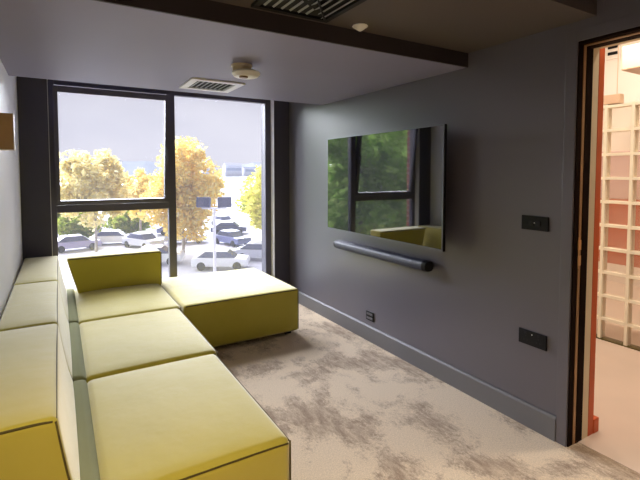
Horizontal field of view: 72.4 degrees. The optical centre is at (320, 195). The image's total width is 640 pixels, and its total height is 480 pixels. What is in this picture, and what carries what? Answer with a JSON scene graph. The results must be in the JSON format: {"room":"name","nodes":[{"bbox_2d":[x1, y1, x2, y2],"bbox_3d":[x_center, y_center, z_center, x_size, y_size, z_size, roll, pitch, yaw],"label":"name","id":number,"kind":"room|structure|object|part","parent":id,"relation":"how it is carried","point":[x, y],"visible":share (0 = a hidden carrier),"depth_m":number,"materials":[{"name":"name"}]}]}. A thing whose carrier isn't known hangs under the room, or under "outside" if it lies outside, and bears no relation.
{"room":"lounge","nodes":[
{"label":"lounge","id":0,"kind":"room"},
{"bbox_2d":[0,60,22,319],"bbox_3d":[-0.975,0.005,0.910,0.160,2.900,6.760,-2,3,-31],"label":"wall","id":1,"kind":"structure","parent":0,"point":[11,254],"depth_m":3.00,"materials":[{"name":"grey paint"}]},
{"bbox_2d":[0,113,14,150],"bbox_3d":[-1.773,-0.356,2.464,0.082,0.206,0.075,-2,3,-31],"label":"wall lamp","id":2,"kind":"object","parent":1,"relation":"attached to","point":[7,124],"visible":1,"depth_m":2.44,"materials":[{"name":"brown wood"}]},
{"bbox_2d":[17,76,51,261],"bbox_3d":[-2.659,-0.072,3.943,0.383,3.050,0.175,-2,3,-31],"label":"wall","id":3,"kind":"structure","parent":0,"point":[32,104],"depth_m":3.90,"materials":[{"name":"black paint"}]},
{"bbox_2d":[47,82,52,255],"bbox_3d":[-2.470,0.040,4.009,0.004,2.280,0.076,-2,3,-31],"label":"trim","id":4,"kind":"structure","parent":3,"relation":"attached to","point":[47,82],"depth_m":3.97,"materials":[{"name":"black metal"}]},
{"bbox_2d":[0,0,465,104],"bbox_3d":[-0.645,-1.205,3.019,2.950,0.695,1.860,-2,3,-31],"label":"ceiling","id":5,"kind":"structure","parent":0,"point":[84,41],"depth_m":2.60,"materials":[{"name":"paint"}]},
{"bbox_2d":[179,77,244,92],"bbox_3d":[-0.871,-0.875,3.498,0.413,0.012,0.415,-2,3,-31],"label":"ceiling vent","id":6,"kind":"object","parent":5,"relation":"in","point":[202,84],"visible":1,"depth_m":3.47,"materials":[{"name":"white metal"}]},
{"bbox_2d":[231,62,259,79],"bbox_3d":[-0.484,-0.799,2.841,0.184,0.097,0.190,-2,3,-31],"label":"smoke detector","id":7,"kind":"object","parent":5,"relation":"attached to","point":[240,70],"visible":1,"depth_m":2.79,"materials":[{"name":"beige plastic"}]},
{"bbox_2d":[261,100,289,284],"bbox_3d":[-0.491,-0.143,5.363,0.335,3.050,0.390,-2,3,-31],"label":"wall","id":8,"kind":"structure","parent":0,"point":[281,108],"depth_m":5.17,"materials":[{"name":"black paint"}]},
{"bbox_2d":[271,100,274,276],"bbox_3d":[-0.560,-0.017,5.152,0.007,2.280,0.081,-2,3,-31],"label":"trim","id":9,"kind":"structure","parent":8,"relation":"attached to","point":[272,101],"depth_m":5.15,"materials":[{"name":"grey metal"}]},
{"bbox_2d":[211,0,596,52],"bbox_3d":[0.046,-1.193,1.863,2.950,0.603,0.808,-2,3,-31],"label":"ceiling","id":10,"kind":"structure","parent":0,"point":[466,26],"depth_m":2.25,"materials":[{"name":"grey paint"}]},
{"bbox_2d":[251,0,366,22],"bbox_3d":[-0.014,-0.887,1.950,0.422,0.017,0.523,-2,3,-31],"label":"air diffuser","id":11,"kind":"object","parent":10,"relation":"attached to","point":[325,11],"visible":1,"depth_m":2.09,"materials":[{"name":"black plastic"}]},
{"bbox_2d":[352,23,367,31],"bbox_3d":[0.215,-0.901,2.365,0.086,0.030,0.086,-2,3,-31],"label":"ceiling sensor","id":12,"kind":"object","parent":10,"relation":"attached to","point":[359,27],"visible":1,"depth_m":2.34,"materials":[{"name":"white plastic"}]},
{"bbox_2d":[213,279,639,479],"bbox_3d":[2.014,1.436,2.795,7.150,0.152,7.800,-2,3,-31],"label":"floor","id":13,"kind":"structure","parent":0,"point":[348,407],"depth_m":2.71,"materials":[{"name":"carpet"}]},
{"bbox_2d":[14,248,180,324],"bbox_3d":[-1.865,0.934,3.711,1.120,0.764,1.076,-2,3,-31],"label":"module","id":14,"kind":"object","parent":13,"relation":"on","point":[109,284],"visible":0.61,"depth_m":3.86,"materials":[{"name":"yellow fabric"}]},
{"bbox_3d":[-2.204,0.933,3.507,0.331,0.741,1.075,-2,3,-31],"label":"backrest","id":15,"kind":"part","parent":14,"relation":"part of","materials":[{"name":"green fabric"}]},
{"bbox_3d":[-1.709,1.079,3.811,0.748,0.439,1.075,-2,3,-31],"label":"seat","id":16,"kind":"part","parent":14,"relation":"part of","materials":[{"name":"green fabric"}]},
{"bbox_2d":[0,281,217,382],"bbox_3d":[-1.339,0.979,2.805,1.093,0.764,1.010,-2,3,-31],"label":"module","id":17,"kind":"object","parent":13,"relation":"on","point":[95,349],"visible":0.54,"depth_m":2.65,"materials":[{"name":"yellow fabric"}]},
{"bbox_3d":[-1.666,0.978,2.610,0.331,0.741,1.010,-2,3,-31],"label":"backrest","id":18,"kind":"part","parent":17,"relation":"part of","materials":[{"name":"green fabric"}]},
{"bbox_3d":[-1.181,1.124,2.907,0.725,0.439,1.010,-2,3,-31],"label":"seat","id":19,"kind":"part","parent":17,"relation":"part of","materials":[{"name":"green fabric"}]},
{"bbox_2d":[0,324,290,479],"bbox_3d":[-0.828,1.023,1.933,1.073,0.764,1.005,-2,3,-31],"label":"module","id":20,"kind":"object","parent":13,"relation":"on","point":[192,418],"visible":1,"depth_m":1.74,"materials":[{"name":"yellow fabric"}]},
{"bbox_3d":[-1.146,1.021,1.742,0.331,0.741,1.005,-2,3,-31],"label":"backrest","id":21,"kind":"part","parent":20,"relation":"part of","materials":[{"name":"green fabric"}]},
{"bbox_3d":[-0.670,1.167,2.034,0.705,0.439,1.005,-2,3,-31],"label":"seat","id":22,"kind":"part","parent":20,"relation":"part of","materials":[{"name":"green fabric"}]},
{"bbox_2d":[161,268,298,346],"bbox_3d":[-0.928,1.065,4.275,1.065,0.446,1.088,-2,3,-31],"label":"ottoman","id":23,"kind":"object","parent":13,"relation":"on","point":[231,306],"visible":0.77,"depth_m":3.90,"materials":[{"name":"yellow fabric"}]},
{"bbox_2d":[598,150,639,267],"bbox_3d":[3.533,0.472,3.365,0.050,1.718,4.700,-2,3,-31],"label":"screen panel","id":24,"kind":"object","parent":13,"relation":"on","point":[620,165],"visible":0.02,"depth_m":4.29,"materials":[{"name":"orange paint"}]},
{"bbox_3d":[3.533,0.408,3.361,0.050,0.650,4.700,-2,3,-31],"label":"panel","id":25,"kind":"part","parent":24,"relation":"part of","materials":[{"name":"orange paint"}]},
{"bbox_3d":[3.533,-0.151,3.334,0.050,0.470,4.700,-2,3,-31],"label":"panel","id":26,"kind":"part","parent":24,"relation":"part of","materials":[{"name":"beige wood"}]},
{"bbox_2d":[289,0,639,424],"bbox_3d":[1.428,-0.067,2.345,0.140,2.900,6.760,-2,3,-31],"label":"wall","id":27,"kind":"structure","parent":0,"point":[503,112],"depth_m":2.89,"materials":[{"name":"grey paint"}]},
{"bbox_2d":[94,0,467,67],"bbox_3d":[-0.156,-0.925,2.233,2.650,0.215,0.012,-2,3,-31],"label":"ceiling beam","id":28,"kind":"structure","parent":27,"relation":"attached to","point":[207,10],"depth_m":2.24,"materials":[{"name":"black paint"}]},
{"bbox_2d":[366,310,373,321],"bbox_3d":[0.443,1.079,3.903,0.013,0.080,0.107,-2,3,-31],"label":"wall outlet","id":29,"kind":"object","parent":27,"relation":"attached to","point":[369,315],"visible":1,"depth_m":3.90,"materials":[{"name":"black plastic"}]},
{"bbox_2d":[333,240,432,271],"bbox_3d":[0.483,0.493,3.712,0.108,0.082,1.225,-2,3,-31],"label":"bar","id":30,"kind":"object","parent":27,"relation":"attached to","point":[392,257],"visible":1,"depth_m":3.53,"materials":[{"name":"plastic"}]},
{"bbox_2d":[327,124,446,251],"bbox_3d":[0.514,-0.079,3.568,0.172,0.850,1.460,-2,3,-31],"label":"television","id":31,"kind":"object","parent":27,"relation":"attached to","point":[386,185],"visible":1,"depth_m":3.35,"materials":[{"name":"black plastic"}]},
{"bbox_2d":[299,291,555,441],"bbox_3d":[0.472,1.240,3.860,0.016,0.138,3.294,-2,3,-31],"label":"baseboard","id":32,"kind":"structure","parent":27,"relation":"attached to","point":[542,422],"depth_m":3.10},
{"bbox_2d":[519,327,546,350],"bbox_3d":[1.239,0.841,2.558,0.014,0.086,0.173,-2,3,-31],"label":"wall socket","id":33,"kind":"object","parent":27,"relation":"attached to","point":[531,338],"visible":1,"depth_m":2.55,"materials":[{"name":"black plastic"}]},
{"bbox_2d":[521,215,548,231],"bbox_3d":[1.237,0.162,2.525,0.016,0.083,0.165,-2,3,-31],"label":"light switch","id":34,"kind":"object","parent":27,"relation":"attached to","point":[538,223],"visible":1,"depth_m":2.52,"materials":[{"name":"black plastic"}]},
{"bbox_2d":[555,13,639,446],"bbox_3d":[1.661,0.275,2.012,0.204,2.250,1.120,-2,3,-31],"label":"door frame","id":35,"kind":"structure","parent":27,"relation":"in","point":[582,59],"depth_m":2.37,"materials":[{"name":"grey paint"}]},
{"bbox_3d":[1.402,0.312,2.367,0.030,0.170,0.004,-2,3,-31],"label":"strike plate","id":36,"kind":"part","parent":35,"relation":"part of","materials":[{"name":"gold metal"}]},
{"bbox_3d":[1.722,0.273,2.048,0.062,2.250,1.120,-2,3,-31],"label":"corridor casing","id":37,"kind":"part","parent":35,"relation":"part of","materials":[{"name":"beige paint"}]},
{"bbox_2d":[587,48,604,435],"bbox_3d":[1.521,-0.373,2.465,0.054,3.500,0.104,-2,3,-31],"label":"wall","id":38,"kind":"structure","parent":0,"point":[602,51],"depth_m":2.45,"materials":[{"name":"paint"}]},
{"bbox_2d":[593,415,598,432],"bbox_3d":[1.563,1.329,2.585,0.054,0.083,0.128,-2,3,-31],"label":"baseboard","id":39,"kind":"structure","parent":38,"relation":"attached to","point":[595,418],"depth_m":2.53,"materials":[{"name":"orange paint"}]},
{"bbox_2d":[597,101,639,345],"bbox_3d":[3.382,0.322,2.566,0.080,2.109,3.654,-2,3,-31],"label":"shelving unit","id":40,"kind":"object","parent":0,"point":[629,275],"depth_m":3.80,"materials":[{"name":"beige wood"}]},
{"bbox_2d":[596,334,639,350],"bbox_3d":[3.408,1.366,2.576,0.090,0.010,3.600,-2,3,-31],"label":"baseboard","id":41,"kind":"structure","parent":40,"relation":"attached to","point":[618,342],"depth_m":3.85,"materials":[{"name":"brown wood"}]},
{"bbox_2d":[598,40,639,286],"bbox_3d":[5.018,-0.475,4.499,0.150,3.500,7.800,-2,3,-31],"label":"wall","id":42,"kind":"structure","parent":0,"point":[628,83],"depth_m":5.92,"materials":[{"name":"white paint"}]},
{"bbox_2d":[605,44,620,60],"bbox_3d":[3.989,-1.985,5.971,0.028,0.250,0.190,-2,3,-31],"label":"air vent","id":43,"kind":"object","parent":42,"relation":"in","point":[611,52],"visible":0.55,"depth_m":5.97,"materials":[{"name":"pink paint"}]},
{"bbox_3d":[3.280,-2.246,3.369,4.200,0.150,7.800,-2,3,-31],"label":"ceiling","id":44,"kind":"structure","parent":0,"visible":0},
{"bbox_2d":[603,45,623,104],"bbox_3d":[2.579,-1.496,3.821,0.080,1.392,0.140,-2,3,-31],"label":"sign box","id":45,"kind":"object","parent":44,"relation":"hanging from","point":[612,99],"visible":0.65,"depth_m":3.81,"materials":[{"name":"beige metal"}]},
{"bbox_3d":[2.594,-1.536,3.793,0.006,1.311,0.007,-2,3,-31],"label":"rod","id":46,"kind":"part","parent":45,"relation":"part of","materials":[{"name":"beige metal"}]},
{"bbox_2d":[621,43,639,74],"bbox_3d":[4.688,-1.746,3.281,0.500,0.840,4.160,-2,3,-31],"label":"duct","id":47,"kind":"object","parent":44,"relation":"hanging from","point":[630,54],"visible":1,"depth_m":4.88,"materials":[{"name":"beige metal"}]},
{"bbox_3d":[-1.602,1.278,4.792,2.232,0.270,0.350,-2,3,-31],"label":"wall","id":48,"kind":"structure","parent":0,"visible":0},
{"bbox_2d":[47,79,270,277],"bbox_3d":[-1.528,0.011,4.597,2.225,2.280,0.183,-2,3,-31],"label":"window","id":49,"kind":"structure","parent":48,"relation":"in","point":[168,201],"depth_m":4.45,"materials":[{"name":"metal"}]},
{"bbox_3d":[-2.008,-0.463,4.280,1.014,1.095,0.060,-2,9,-31],"label":"sash frame","id":50,"kind":"part","parent":49,"relation":"part of","materials":[{"name":"metal"}]},
{"bbox_3d":[-1.572,-0.402,4.499,0.020,0.160,0.032,-2,9,-31],"label":"handle","id":51,"kind":"part","parent":49,"relation":"part of","materials":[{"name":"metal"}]},
{"label":"outside","id":52,"kind":"structure","parent":0,"visible":0},
{"bbox_2d":[201,167,220,175],"bbox_3d":[-248.212,-52.941,997.909,44.600,20.800,20.600,-2,3,-31],"label":"building","id":53,"kind":"structure","parent":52,"point":[216,168],"depth_m":989.24,"materials":[{"name":"white concrete"}]},
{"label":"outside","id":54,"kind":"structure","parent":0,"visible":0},
{"bbox_2d":[223,163,241,176],"bbox_3d":[-205.304,-59.515,1023.281,40.600,31.400,20.800,-2,3,-31],"label":"building","id":55,"kind":"structure","parent":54,"point":[229,169],"depth_m":1014.43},
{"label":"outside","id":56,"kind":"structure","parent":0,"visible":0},
{"bbox_2d":[242,167,260,175],"bbox_3d":[-164.111,-55.950,1048.131,44.600,21.800,20.600,-2,3,-31],"label":"building","id":57,"kind":"structure","parent":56,"point":[246,171],"depth_m":1034.81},
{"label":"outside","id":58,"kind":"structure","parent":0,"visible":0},
{"bbox_2d":[58,186,261,289],"bbox_3d":[-51.426,1.795,115.420,150.000,0.500,239.500,-2,3,-31],"label":"ground","id":59,"kind":"structure","parent":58,"point":[184,267],"depth_m":43.13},
{"bbox_2d":[58,234,101,252],"bbox_3d":[-23.345,4.503,41.665,4.255,1.450,1.800,-3,4,-42],"label":"car","id":60,"kind":"object","parent":59,"relation":"on","point":[71,241],"visible":0.71,"depth_m":41.03,"materials":[{"name":"paint"}]},
{"bbox_2d":[57,212,103,237],"bbox_3d":[-26.792,3.393,48.157,4.893,3.257,4.928,1,3,25],"label":"shrub","id":61,"kind":"object","parent":59,"relation":"on","point":[65,227],"visible":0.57,"depth_m":46.73,"materials":[{"name":"green plant"}]},
{"bbox_2d":[59,148,138,252],"bbox_3d":[-19.504,0.705,37.499,6.477,9.660,6.842,2,3,29],"label":"autumn tree","id":62,"kind":"object","parent":59,"relation":"on","point":[101,179],"visible":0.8,"depth_m":36.37,"materials":[{"name":"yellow plant"}]},
{"bbox_2d":[89,229,128,242],"bbox_3d":[-21.416,4.323,45.253,4.255,1.450,1.800,-1,3,-14],"label":"car","id":63,"kind":"object","parent":59,"relation":"on","point":[107,235],"visible":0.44,"depth_m":44.49,"materials":[{"name":"white paint"}]},
{"bbox_2d":[103,211,151,233],"bbox_3d":[-22.639,3.340,51.193,4.706,3.062,4.945,2,3,32],"label":"shrub","id":64,"kind":"object","parent":59,"relation":"on","point":[124,222],"visible":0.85,"depth_m":50.09,"materials":[{"name":"green plant"}]},
{"bbox_2d":[123,167,158,231],"bbox_3d":[-19.018,0.998,46.726,4.764,8.155,5.733,1,3,20],"label":"autumn tree","id":65,"kind":"object","parent":59,"relation":"on","point":[142,178],"visible":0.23,"depth_m":46.48,"materials":[{"name":"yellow plant"}]},
{"bbox_2d":[122,231,164,246],"bbox_3d":[-17.493,4.428,43.165,4.255,1.450,1.800,2,3,30],"label":"car","id":66,"kind":"object","parent":59,"relation":"on","point":[142,238],"visible":0.84,"depth_m":42.57,"materials":[{"name":"silver metal"}]},
{"bbox_2d":[156,223,167,234],"bbox_3d":[-17.599,3.942,52.890,4.255,1.450,1.800,-1,3,-25],"label":"car","id":67,"kind":"object","parent":59,"relation":"on","point":[158,229],"visible":0.27,"depth_m":51.44,"materials":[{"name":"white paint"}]},
{"bbox_2d":[140,245,184,264],"bbox_3d":[-13.317,4.814,35.427,4.255,1.450,1.800,0,3,-8],"label":"car","id":68,"kind":"object","parent":59,"relation":"on","point":[164,249],"visible":0.31,"depth_m":34.86,"materials":[{"name":"white paint"}]},
{"bbox_2d":[137,136,226,252],"bbox_3d":[-12.572,0.004,40.211,8.024,10.820,7.755,-1,3,-18],"label":"autumn tree","id":69,"kind":"object","parent":59,"relation":"on","point":[192,184],"visible":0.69,"depth_m":38.25,"materials":[{"name":"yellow plant"}]},
{"bbox_2d":[164,229,206,242],"bbox_3d":[-14.126,4.280,46.117,4.255,1.450,1.800,-1,3,-14],"label":"car","id":70,"kind":"object","parent":59,"relation":"on","point":[205,234],"visible":0.23,"depth_m":45.43,"materials":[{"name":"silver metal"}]},
{"bbox_2d":[196,197,231,271],"bbox_3d":[-3.304,3.334,13.767,1.094,6.566,0.326,0,3,-3],"label":"post","id":71,"kind":"object","parent":59,"relation":"on","point":[201,202],"visible":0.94,"depth_m":13.59,"materials":[{"name":"white metal"}]},
{"bbox_3d":[-3.311,3.491,13.790,0.091,6.250,0.096,-2,3,-31],"label":"post","id":72,"kind":"part","parent":71,"relation":"part of","materials":[{"name":"white metal"}]},
{"bbox_2d":[191,248,249,270],"bbox_3d":[-7.625,4.900,33.705,4.255,1.450,1.800,0,3,-2],"label":"car","id":73,"kind":"object","parent":59,"relation":"on","point":[225,257],"visible":1,"depth_m":32.90,"materials":[{"name":"white paint"}]},
{"bbox_2d":[210,215,235,224],"bbox_3d":[-13.545,3.543,60.885,1.800,1.450,4.255,-3,4,-42],"label":"car","id":74,"kind":"object","parent":59,"relation":"on","point":[219,218],"visible":0.44,"depth_m":60.31,"materials":[{"name":"white paint"}]},
{"bbox_2d":[210,221,246,233],"bbox_3d":[-11.064,3.933,53.066,4.255,1.450,1.800,0,3,-8],"label":"car","id":75,"kind":"object","parent":59,"relation":"on","point":[223,225],"visible":0.72,"depth_m":52.33,"materials":[{"name":"paint"}]},
{"bbox_2d":[216,229,250,246],"bbox_3d":[-9.106,4.340,44.916,4.255,1.450,1.800,3,4,42],"label":"car","id":76,"kind":"object","parent":59,"relation":"on","point":[231,236],"visible":0.91,"depth_m":44.16,"materials":[{"name":"blue paint"}]},
{"bbox_2d":[239,185,254,209],"bbox_3d":[-10.566,0.937,75.171,7.488,5.464,7.736,-2,3,-31],"label":"shrub","id":77,"kind":"object","parent":59,"relation":"on","point":[244,201],"visible":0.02,"depth_m":73.68,"materials":[{"name":"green plant"}]},
{"bbox_2d":[234,164,261,229],"bbox_3d":[-4.031,0.877,43.481,8.796,8.759,8.918,-2,3,-31],"label":"autumn tree","id":78,"kind":"object","parent":59,"relation":"on","point":[253,208],"visible":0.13,"depth_m":42.36,"materials":[{"name":"yellow plant"}]},
{"bbox_2d":[234,241,261,256],"bbox_3d":[-5.117,4.721,37.297,4.255,1.450,1.800,0,3,3],"label":"car","id":79,"kind":"object","parent":59,"relation":"on","point":[252,248],"visible":0.38,"depth_m":36.56,"materials":[{"name":"silver metal"}]},
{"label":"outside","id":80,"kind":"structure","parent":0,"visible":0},
{"bbox_2d":[59,156,260,176],"bbox_3d":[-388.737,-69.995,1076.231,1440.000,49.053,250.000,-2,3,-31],"label":"hills","id":81,"kind":"structure","parent":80,"point":[149,167],"depth_m":974.14,"materials":[{"name":"white"}]},
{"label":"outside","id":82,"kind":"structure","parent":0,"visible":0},
{"bbox_2d":[60,177,255,186],"bbox_3d":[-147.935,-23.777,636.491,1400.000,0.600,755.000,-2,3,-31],"label":"water","id":83,"kind":"structure","parent":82,"point":[231,181],"depth_m":413.89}
]}

